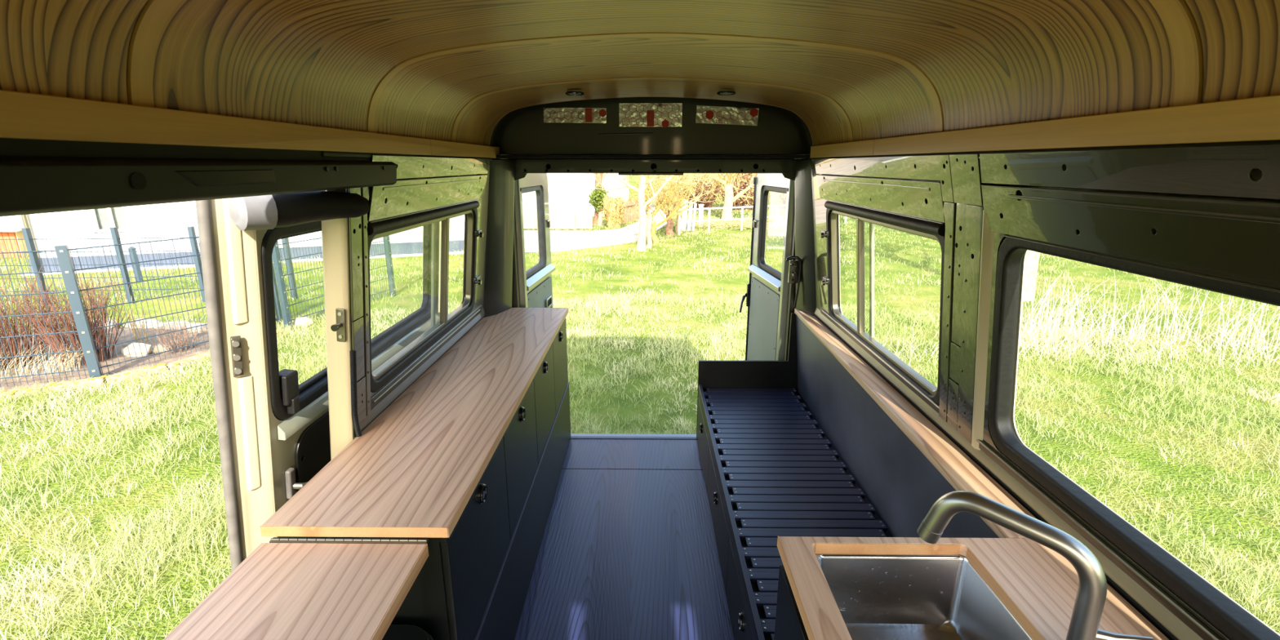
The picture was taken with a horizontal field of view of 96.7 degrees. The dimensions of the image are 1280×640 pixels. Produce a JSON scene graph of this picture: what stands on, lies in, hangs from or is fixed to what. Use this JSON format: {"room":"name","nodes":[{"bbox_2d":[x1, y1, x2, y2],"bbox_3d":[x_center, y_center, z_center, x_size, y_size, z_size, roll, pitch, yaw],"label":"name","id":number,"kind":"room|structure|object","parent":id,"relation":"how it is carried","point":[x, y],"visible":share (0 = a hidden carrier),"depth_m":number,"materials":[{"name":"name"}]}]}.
{"room":"vehicle interior","nodes":[
{"label":"vehicle interior","id":0,"kind":"room"},
{"bbox_2d":[0,137,501,460],"bbox_3d":[-0.822,0.463,1.111,0.269,1.581,4.080,0,15,1],"label":"wall","id":1,"kind":"structure","parent":0,"point":[37,176],"depth_m":1.40,"materials":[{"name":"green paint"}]},
{"bbox_2d":[0,89,499,158],"bbox_3d":[-0.720,-0.288,0.848,0.030,0.052,3.970,0,15,1],"label":"trim","id":2,"kind":"structure","parent":1,"relation":"attached to","point":[23,115],"depth_m":0.86,"materials":[{"name":"brown wood"}]},
{"bbox_2d":[195,190,449,571],"bbox_3d":[-0.882,0.291,2.077,0.419,1.702,1.448,0,15,1],"label":"door","id":3,"kind":"structure","parent":1,"relation":"in","point":[273,429],"depth_m":1.37,"materials":[{"name":"yellow paint"}]},
{"bbox_2d":[367,200,483,392],"bbox_3d":[-0.765,-0.154,2.111,0.119,0.507,1.095,0,15,1],"label":"window","id":4,"kind":"structure","parent":1,"relation":"in","point":[380,376],"depth_m":2.17,"materials":[{"name":"black metal"}]},
{"bbox_2d":[514,433,733,639],"bbox_3d":[0.032,1.259,1.381,1.720,0.163,4.200,0,15,1],"label":"floor","id":5,"kind":"structure","parent":0,"point":[628,548],"depth_m":2.29,"materials":[{"name":"black"}]},
{"bbox_2d":[382,624,433,639],"bbox_3d":[-0.607,0.963,1.184,0.341,0.518,0.318,0,15,1],"label":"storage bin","id":6,"kind":"object","parent":5,"relation":"on","point":[394,632],"visible":0.44,"depth_m":1.24,"materials":[{"name":"black plastic"}]},
{"bbox_2d":[277,318,570,639],"bbox_3d":[-0.587,0.565,2.229,0.378,0.734,1.907,0,15,1],"label":"base cabinet","id":7,"kind":"object","parent":5,"relation":"on","point":[473,583],"visible":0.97,"depth_m":1.72,"materials":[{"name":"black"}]},
{"bbox_2d":[259,307,568,537],"bbox_3d":[-0.595,0.198,2.129,0.401,0.025,1.912,0,15,1],"label":"countertop","id":8,"kind":"structure","parent":7,"relation":"on","point":[415,469],"depth_m":1.54,"materials":[{"name":"brown wood"}]},
{"bbox_2d":[163,537,428,639],"bbox_3d":[-0.629,0.603,0.764,0.352,0.035,0.940,0,15,1],"label":"leaf","id":9,"kind":"object","parent":8,"relation":"attached to","point":[287,588],"visible":1,"depth_m":1.06,"materials":[{"name":"brown wood"}]},
{"bbox_2d":[696,312,999,639],"bbox_3d":[0.588,0.568,2.213,0.576,0.735,1.923,0,15,1],"label":"bed","id":10,"kind":"object","parent":5,"relation":"on","point":[824,459],"visible":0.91,"depth_m":2.18,"materials":[{"name":"black"}]},
{"bbox_2d":[773,555,959,639],"bbox_3d":[0.557,0.951,0.819,0.568,0.734,0.930,0,15,1],"label":"base cabinet","id":11,"kind":"object","parent":5,"relation":"on","point":[789,625],"visible":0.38,"depth_m":1.13,"materials":[{"name":"black metal"}]},
{"bbox_2d":[777,536,1168,639],"bbox_3d":[0.566,0.586,0.708,0.574,0.025,0.970,0,15,1],"label":"countertop","id":12,"kind":"structure","parent":11,"relation":"on","point":[1037,585],"depth_m":1.05,"materials":[{"name":"brown wood"}]},
{"bbox_2d":[814,553,1031,639],"bbox_3d":[0.505,0.623,0.938,0.327,0.166,0.516,0,15,1],"label":"sink","id":13,"kind":"object","parent":12,"relation":"in","point":[876,597],"visible":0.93,"depth_m":1.16,"materials":[{"name":"silver metal"}]},
{"bbox_2d":[916,490,1153,639],"bbox_3d":[0.607,0.404,0.895,0.323,0.228,0.052,12,19,37],"label":"tap","id":14,"kind":"object","parent":12,"relation":"on","point":[1091,593],"visible":1,"depth_m":0.85,"materials":[{"name":"grey metal"}]},
{"bbox_2d":[0,0,1279,155],"bbox_3d":[0.028,-0.449,0.846,1.634,0.329,4.170,0,15,1],"label":"ceiling","id":15,"kind":"structure","parent":0,"point":[446,70],"depth_m":1.17,"materials":[{"name":"brown wood"}]},
{"bbox_2d":[565,89,584,95],"bbox_3d":[-0.267,-0.930,2.330,0.078,0.015,0.078,0,15,1],"label":"recessed light","id":16,"kind":"object","parent":15,"relation":"in","point":[571,92],"visible":1,"depth_m":2.30,"materials":[{"name":"black metal"}]},
{"bbox_2d":[716,89,735,95],"bbox_3d":[0.352,-0.929,2.323,0.078,0.015,0.078,0,15,1],"label":"recessed light","id":17,"kind":"object","parent":15,"relation":"in","point":[722,92],"visible":1,"depth_m":2.30,"materials":[{"name":"black metal"}]},
{"bbox_2d":[476,97,826,393],"bbox_3d":[0.071,-0.182,2.934,1.904,1.903,0.318,0,15,1],"label":"door frame","id":18,"kind":"structure","parent":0,"point":[780,140],"depth_m":2.80,"materials":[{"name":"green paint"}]},
{"bbox_2d":[514,173,555,307],"bbox_3d":[-0.638,-0.101,3.542,0.082,1.605,0.781,1,15,5],"label":"door","id":19,"kind":"structure","parent":18,"relation":"in","point":[535,284],"depth_m":3.48,"materials":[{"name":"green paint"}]},
{"bbox_2d":[543,106,606,123],"bbox_3d":[-0.316,-0.993,2.761,0.306,0.074,0.002,0,15,1],"label":"sheet","id":20,"kind":"object","parent":18,"relation":"attached to","point":[567,115],"visible":1,"depth_m":2.76,"materials":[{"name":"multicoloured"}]},
{"bbox_2d":[546,110,603,119],"bbox_3d":[-0.316,-0.993,2.761,0.279,0.045,0.001,0,15,1],"label":"print","id":21,"kind":"object","parent":20,"relation":"attached to","point":[546,110],"depth_m":2.76},
{"bbox_2d":[618,102,682,128],"bbox_3d":[0.051,-0.990,2.758,0.305,0.114,0.002,0,15,1],"label":"sheet","id":22,"kind":"object","parent":18,"relation":"attached to","point":[630,114],"visible":1,"depth_m":2.76,"materials":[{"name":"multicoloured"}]},
{"bbox_2d":[695,105,759,125],"bbox_3d":[0.422,-0.989,2.754,0.303,0.093,0.002,0,15,1],"label":"sheet","id":23,"kind":"object","parent":18,"relation":"attached to","point":[704,114],"visible":1,"depth_m":2.75,"materials":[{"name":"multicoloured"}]},
{"bbox_2d":[698,109,755,121],"bbox_3d":[0.422,-0.989,2.753,0.280,0.054,0.001,0,15,1],"label":"print","id":24,"kind":"object","parent":23,"relation":"attached to","point":[699,109],"depth_m":2.75},
{"bbox_2d":[738,173,795,360],"bbox_3d":[0.770,-0.099,3.533,0.115,1.605,0.801,-1,15,-5],"label":"door","id":25,"kind":"structure","parent":18,"relation":"in","point":[766,295],"depth_m":3.51,"materials":[{"name":"grey paint"}]},
{"bbox_2d":[801,140,1279,639],"bbox_3d":[0.883,0.468,1.092,0.249,1.581,4.080,0,15,1],"label":"wall","id":26,"kind":"structure","parent":0,"point":[1211,208],"depth_m":1.11,"materials":[{"name":"green metal"}]},
{"bbox_2d":[819,200,945,404],"bbox_3d":[0.855,-0.130,2.098,0.123,0.547,1.095,0,15,1],"label":"window","id":27,"kind":"structure","parent":26,"relation":"in","point":[935,231],"depth_m":2.17,"materials":[{"name":"black rubber"}]},
{"bbox_2d":[794,308,1035,537],"bbox_3d":[0.823,0.204,2.104,0.104,0.025,1.929,0,15,1],"label":"window ledge","id":28,"kind":"object","parent":26,"relation":"attached to","point":[956,466],"visible":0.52,"depth_m":1.63,"materials":[{"name":"brown wood"}]},
{"bbox_2d":[809,94,1279,158],"bbox_3d":[0.777,-0.266,0.768,0.030,0.052,3.840,0,15,1],"label":"trim","id":29,"kind":"structure","parent":26,"relation":"attached to","point":[1255,118],"depth_m":0.93,"materials":[{"name":"brown wood"}]},
{"bbox_2d":[988,235,1279,639],"bbox_3d":[0.848,0.194,0.816,0.095,0.531,1.112,0,15,1],"label":"window","id":30,"kind":"structure","parent":26,"relation":"in","point":[1229,618],"depth_m":1.05,"materials":[{"name":"black rubber"}]},
{"label":"outside","id":31,"kind":"structure","parent":0,"visible":0},
{"bbox_2d":[0,173,1279,639],"bbox_3d":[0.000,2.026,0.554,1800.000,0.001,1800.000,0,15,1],"label":"ground","id":32,"kind":"structure","parent":31,"point":[931,293],"depth_m":5.34,"materials":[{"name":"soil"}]},
{"bbox_2d":[0,215,28,257],"bbox_3d":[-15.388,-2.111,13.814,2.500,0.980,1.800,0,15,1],"label":"garden shed","id":33,"kind":"object","parent":32,"relation":"on","point":[11,227],"visible":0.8,"depth_m":13.20,"materials":[{"name":"brown wood"}]},
{"bbox_2d":[91,319,117,328],"bbox_3d":[-7.211,0.042,7.571,0.529,0.123,0.240,0,15,1],"label":"edge stone","id":34,"kind":"object","parent":32,"relation":"on","point":[91,319],"visible":0.13,"depth_m":7.53,"materials":[{"name":"stone"}]},
{"bbox_2d":[128,246,142,281],"bbox_3d":[-9.279,-1.025,10.470,0.110,0.650,0.116,0,15,1],"label":"post","id":35,"kind":"object","parent":32,"relation":"on","point":[131,250],"visible":0.7,"depth_m":10.44,"materials":[{"name":"blue"}]},
{"bbox_2d":[122,318,162,328],"bbox_3d":[-6.636,0.037,7.615,0.514,0.109,0.254,0,15,1],"label":"edge stone","id":36,"kind":"object","parent":32,"relation":"on","point":[153,321],"visible":0.5,"depth_m":7.54,"materials":[{"name":"stone"}]},
{"bbox_2d":[0,329,284,399],"bbox_3d":[-6.201,0.668,5.478,4.940,0.120,0.952,-13,20,-38],"label":"kerb","id":37,"kind":"object","parent":32,"relation":"on","point":[85,382],"visible":0.45,"depth_m":5.67,"materials":[{"name":"concrete"}]},
{"bbox_2d":[0,226,297,303],"bbox_3d":[-8.191,-0.810,8.777,5.296,1.230,0.162,-2,15,-6],"label":"mesh fence","id":38,"kind":"object","parent":32,"relation":"on","point":[26,232],"visible":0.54,"depth_m":8.76,"materials":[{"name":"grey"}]},
{"bbox_2d":[153,320,191,330],"bbox_3d":[-6.119,0.067,7.507,0.551,0.108,0.270,0,15,1],"label":"edge stone","id":39,"kind":"object","parent":32,"relation":"on","point":[171,323],"visible":0.47,"depth_m":7.43,"materials":[{"name":"stone"}]},
{"bbox_2d":[0,231,395,386],"bbox_3d":[-5.755,-0.239,6.348,1.580,1.410,6.794,13,20,40],"label":"mesh fence","id":40,"kind":"object","parent":32,"relation":"on","point":[68,271],"visible":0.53,"depth_m":5.78,"materials":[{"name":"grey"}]},
{"bbox_2d":[18,200,464,275],"bbox_3d":[-8.920,-5.652,14.687,9.600,7.450,7.200,-6,16,-19],"label":"house","id":41,"kind":"structure","parent":32,"relation":"on","point":[171,220],"depth_m":11.79,"materials":[{"name":"white paint"}]},
{"bbox_2d":[94,206,127,229],"bbox_3d":[-10.887,-2.463,11.652,0.560,1.300,0.010,-6,16,-19],"label":"curtain","id":42,"kind":"object","parent":41,"relation":"hanging from","point":[106,218],"depth_m":11.72,"materials":[{"name":"grey plastic"}]},
{"bbox_2d":[271,258,282,322],"bbox_3d":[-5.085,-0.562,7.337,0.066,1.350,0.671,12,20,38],"label":"fence post","id":43,"kind":"object","parent":32,"relation":"on","point":[277,308],"visible":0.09,"depth_m":7.65,"materials":[{"name":"teal metal"}]},
{"bbox_2d":[293,316,314,328],"bbox_3d":[-4.529,0.023,7.634,0.271,0.126,0.201,0,15,1],"label":"rock","id":44,"kind":"object","parent":32,"relation":"on","point":[304,319],"visible":0.73,"depth_m":7.57,"materials":[{"name":"stone"}]},
{"bbox_2d":[522,205,575,230],"bbox_3d":[-3.536,-3.387,18.837,2.780,0.790,0.080,0,15,1],"label":"fence","id":45,"kind":"object","parent":32,"relation":"on","point":[560,216],"visible":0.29,"depth_m":18.81,"materials":[{"name":"white"}]},
{"bbox_2d":[574,206,592,228],"bbox_3d":[-1.856,-3.379,18.824,0.560,0.720,0.050,0,15,1],"label":"gate","id":46,"kind":"object","parent":45,"relation":"attached to","point":[588,224],"visible":1,"depth_m":18.80,"materials":[{"name":"white"}]},
{"bbox_2d":[521,173,629,216],"bbox_3d":[-5.627,-9.158,26.076,10.700,8.100,7.800,0,15,1],"label":"house","id":47,"kind":"structure","parent":32,"relation":"on","point":[563,189],"depth_m":23.45,"materials":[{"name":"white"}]},
{"bbox_2d":[577,173,608,225],"bbox_3d":[-1.234,-5.926,20.008,4.584,5.224,4.015,-7,17,-22],"label":"bare tree","id":48,"kind":"object","parent":32,"relation":"on","point":[597,177],"visible":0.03,"depth_m":20.06,"materials":[{"name":"brown plant"}]},
{"bbox_2d":[586,184,609,226],"bbox_3d":[-1.412,-4.023,19.976,0.877,1.428,0.728,0,15,1],"label":"tree","id":49,"kind":"object","parent":32,"relation":"on","point":[594,194],"visible":0.86,"depth_m":19.81,"materials":[{"name":"green plant"}]},
{"bbox_2d":[601,190,627,228],"bbox_3d":[-0.877,-3.753,19.287,0.938,1.449,0.993,0,15,1],"label":"bush","id":50,"kind":"object","parent":32,"relation":"on","point":[614,216],"visible":0.98,"depth_m":19.15,"materials":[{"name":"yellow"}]},
{"bbox_2d":[621,197,639,223],"bbox_3d":[-0.341,-4.163,21.578,0.098,0.840,2.122,5,16,18],"label":"fence","id":51,"kind":"object","parent":32,"relation":"on","point":[629,218],"visible":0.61,"depth_m":21.59,"materials":[{"name":"brown wood"}]},
{"bbox_2d":[0,419,1279,639],"bbox_3d":[-0.042,1.329,2.732,8.043,0.202,4.124,-1,15,-3],"label":"meadow grass","id":52,"kind":"structure","parent":32,"relation":"on","point":[148,557],"depth_m":3.01,"materials":[{"name":"green plant"}]},
{"bbox_2d":[0,205,1279,365],"bbox_3d":[0.277,-2.449,16.609,56.998,0.164,27.635,0,15,1],"label":"meadow grass","id":53,"kind":"structure","parent":32,"relation":"on","point":[748,213],"depth_m":11.42,"materials":[{"name":"green plant"}]},
{"bbox_2d":[633,186,664,248],"bbox_3d":[0.288,-2.586,14.575,0.717,1.653,0.555,15,21,43],"label":"bare tree","id":54,"kind":"object","parent":32,"relation":"on","point":[649,245],"visible":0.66,"depth_m":14.56,"materials":[{"name":"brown plant"}]},
{"bbox_2d":[589,173,725,251],"bbox_3d":[0.596,-3.878,14.035,4.857,4.419,3.707,0,15,1],"label":"bare tree","id":55,"kind":"object","parent":32,"relation":"on","point":[641,245],"visible":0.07,"depth_m":14.09,"materials":[{"name":"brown plant"}]},
{"bbox_2d":[644,175,675,206],"bbox_3d":[1.282,-6.570,28.285,2.297,2.314,1.842,0,15,1],"label":"hedge","id":56,"kind":"object","parent":32,"relation":"on","point":[654,186],"visible":0.08,"depth_m":28.03,"materials":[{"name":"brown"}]},
{"bbox_2d":[598,173,733,243],"bbox_3d":[0.866,-3.504,15.398,3.407,3.006,3.661,-6,17,-22],"label":"bare tree","id":57,"kind":"object","parent":32,"relation":"on","point":[654,225],"visible":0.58,"depth_m":15.43,"materials":[{"name":"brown plant"}]},
{"bbox_2d":[623,173,739,235],"bbox_3d":[1.178,-4.140,17.133,3.057,3.364,4.132,-8,17,-26],"label":"bare tree","id":58,"kind":"object","parent":32,"relation":"on","point":[668,228],"visible":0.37,"depth_m":17.16,"materials":[{"name":"brown plant"}]},
{"bbox_2d":[639,173,727,233],"bbox_3d":[1.440,-4.326,17.806,2.715,3.295,3.231,8,17,27],"label":"bare tree","id":59,"kind":"object","parent":32,"relation":"on","point":[682,180],"visible":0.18,"depth_m":17.97,"materials":[{"name":"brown plant"}]},
{"bbox_2d":[680,199,697,231],"bbox_3d":[1.582,-3.457,18.657,0.560,1.020,0.250,0,15,1],"label":"gate","id":60,"kind":"object","parent":32,"relation":"on","point":[683,225],"visible":0.67,"depth_m":18.65,"materials":[{"name":"white paint"}]},
{"bbox_2d":[667,173,724,210],"bbox_3d":[2.777,-6.322,26.807,2.956,2.661,2.469,0,15,1],"label":"hedge","id":61,"kind":"object","parent":32,"relation":"on","point":[708,204],"visible":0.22,"depth_m":26.53,"materials":[{"name":"brown plant"}]},
{"bbox_2d":[697,204,704,226],"bbox_3d":[2.110,-3.612,19.697,0.190,0.770,0.190,0,15,1],"label":"fence post","id":62,"kind":"object","parent":32,"relation":"on","point":[700,206],"visible":0.83,"depth_m":19.61,"materials":[{"name":"white paint"}]},
{"bbox_2d":[666,173,786,220],"bbox_3d":[3.291,-6.360,22.025,5.427,5.020,7.604,0,15,1],"label":"bare tree","id":63,"kind":"object","parent":32,"relation":"on","point":[726,213],"visible":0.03,"depth_m":21.85,"materials":[{"name":"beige plant"}]},
{"bbox_2d":[686,217,784,230],"bbox_3d":[3.527,-3.353,19.657,4.286,0.346,1.782,0,15,1],"label":"brush pile","id":64,"kind":"object","parent":32,"relation":"on","point":[748,224],"visible":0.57,"depth_m":19.32,"materials":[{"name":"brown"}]},
{"bbox_2d":[713,173,777,210],"bbox_3d":[4.948,-6.470,27.212,3.356,2.710,2.952,0,15,1],"label":"hedge","id":65,"kind":"object","parent":32,"relation":"on","point":[744,203],"visible":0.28,"depth_m":26.87,"materials":[{"name":"brown plant"}]},
{"bbox_2d":[677,204,846,235],"bbox_3d":[4.367,-3.476,19.184,7.274,0.778,0.116,-8,17,-27],"label":"railing","id":66,"kind":"object","parent":32,"relation":"on","point":[708,220],"visible":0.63,"depth_m":18.32,"materials":[{"name":"white paint"}]},
{"bbox_2d":[769,191,786,208],"bbox_3d":[7.838,-6.678,27.574,4.004,3.107,3.579,0,15,1],"label":"hedge","id":67,"kind":"object","parent":32,"relation":"on","point":[783,200],"visible":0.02,"depth_m":27.75,"materials":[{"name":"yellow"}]},
{"bbox_2d":[854,320,1049,382],"bbox_3d":[3.631,0.193,6.726,3.322,0.278,2.267,0,15,1],"label":"dry reeds","id":68,"kind":"object","parent":32,"relation":"on","point":[903,341],"visible":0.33,"depth_m":6.47,"materials":[{"name":"plant"}]},
{"bbox_2d":[1023,249,1039,301],"bbox_3d":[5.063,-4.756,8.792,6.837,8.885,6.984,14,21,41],"label":"post","id":69,"kind":"object","parent":32,"relation":"on","point":[1032,260],"visible":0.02,"depth_m":9.01,"materials":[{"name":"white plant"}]},
{"bbox_2d":[1017,306,1279,377],"bbox_3d":[5.971,0.135,6.891,4.256,0.302,2.543,3,16,11],"label":"dry reeds","id":70,"kind":"object","parent":32,"relation":"on","point":[1056,337],"visible":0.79,"depth_m":6.65,"materials":[{"name":"plant"}]},
{"bbox_2d":[1020,265,1279,360],"bbox_3d":[7.208,-0.187,6.762,5.695,0.991,2.342,4,16,15],"label":"grass","id":71,"kind":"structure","parent":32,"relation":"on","point":[1049,320],"depth_m":7.03,"materials":[{"name":"plant"}]},
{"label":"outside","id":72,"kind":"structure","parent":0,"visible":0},
{"bbox_2d":[0,327,209,391],"bbox_3d":[-7.293,0.475,6.278,4.839,0.050,2.731,-7,17,-23],"label":"bed","id":73,"kind":"object","parent":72,"point":[23,380],"visible":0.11,"depth_m":6.29,"materials":[{"name":"soil"}]},
{"bbox_2d":[0,263,65,369],"bbox_3d":[-6.848,-0.032,5.999,1.243,1.102,1.282,3,16,12],"label":"shrub","id":74,"kind":"object","parent":73,"relation":"on","point":[12,344],"visible":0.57,"depth_m":6.10,"materials":[{"name":"brown plant"}]},
{"bbox_2d":[0,337,82,382],"bbox_3d":[-6.265,0.360,5.890,1.471,0.395,0.905,-4,16,-15],"label":"tuft","id":75,"kind":"object","parent":73,"relation":"on","point":[48,370],"visible":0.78,"depth_m":5.92,"materials":[{"name":"plant"}]},
{"bbox_2d":[0,268,133,367],"bbox_3d":[-6.092,-0.058,6.186,0.909,1.052,1.028,0,15,1],"label":"shrub","id":76,"kind":"object","parent":73,"relation":"on","point":[47,322],"visible":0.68,"depth_m":6.08,"materials":[{"name":"brown plant"}]},
{"bbox_2d":[119,293,147,342],"bbox_3d":[-6.079,-0.031,6.862,0.178,0.639,0.258,3,16,9],"label":"sapling","id":77,"kind":"object","parent":73,"relation":"on","point":[129,318],"visible":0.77,"depth_m":6.86,"materials":[{"name":"brown"}]},
{"bbox_2d":[121,342,153,356],"bbox_3d":[-5.730,0.328,6.494,0.311,0.139,0.227,0,15,1],"label":"rock","id":78,"kind":"object","parent":73,"relation":"on","point":[131,347],"visible":0.9,"depth_m":6.43,"materials":[{"name":"stone"}]},
{"bbox_2d":[152,343,172,353],"bbox_3d":[-5.527,0.325,6.588,0.172,0.095,0.152,-8,17,-26],"label":"rock","id":79,"kind":"object","parent":73,"relation":"on","point":[155,350],"visible":0.63,"depth_m":6.53,"materials":[{"name":"stone"}]},
{"bbox_2d":[147,316,206,353],"bbox_3d":[-5.396,0.169,6.585,0.550,0.403,0.582,0,15,1],"label":"dry shrub","id":80,"kind":"object","parent":73,"relation":"on","point":[179,334],"visible":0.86,"depth_m":6.56,"materials":[{"name":"brown plant"}]},
{"bbox_2d":[178,322,208,333],"bbox_3d":[-5.721,0.097,7.391,0.524,0.111,0.242,0,15,1],"label":"edge stone","id":81,"kind":"object","parent":73,"relation":"on","point":[204,330],"visible":0.34,"depth_m":7.32,"materials":[{"name":"stone"}]},
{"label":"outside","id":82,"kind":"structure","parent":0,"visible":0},
{"bbox_2d":[524,202,666,252],"bbox_3d":[-6.118,-4.316,23.777,15.200,0.050,20.000,0,15,1],"label":"path","id":83,"kind":"structure","parent":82,"point":[562,240],"depth_m":16.72,"materials":[{"name":"grey concrete"}]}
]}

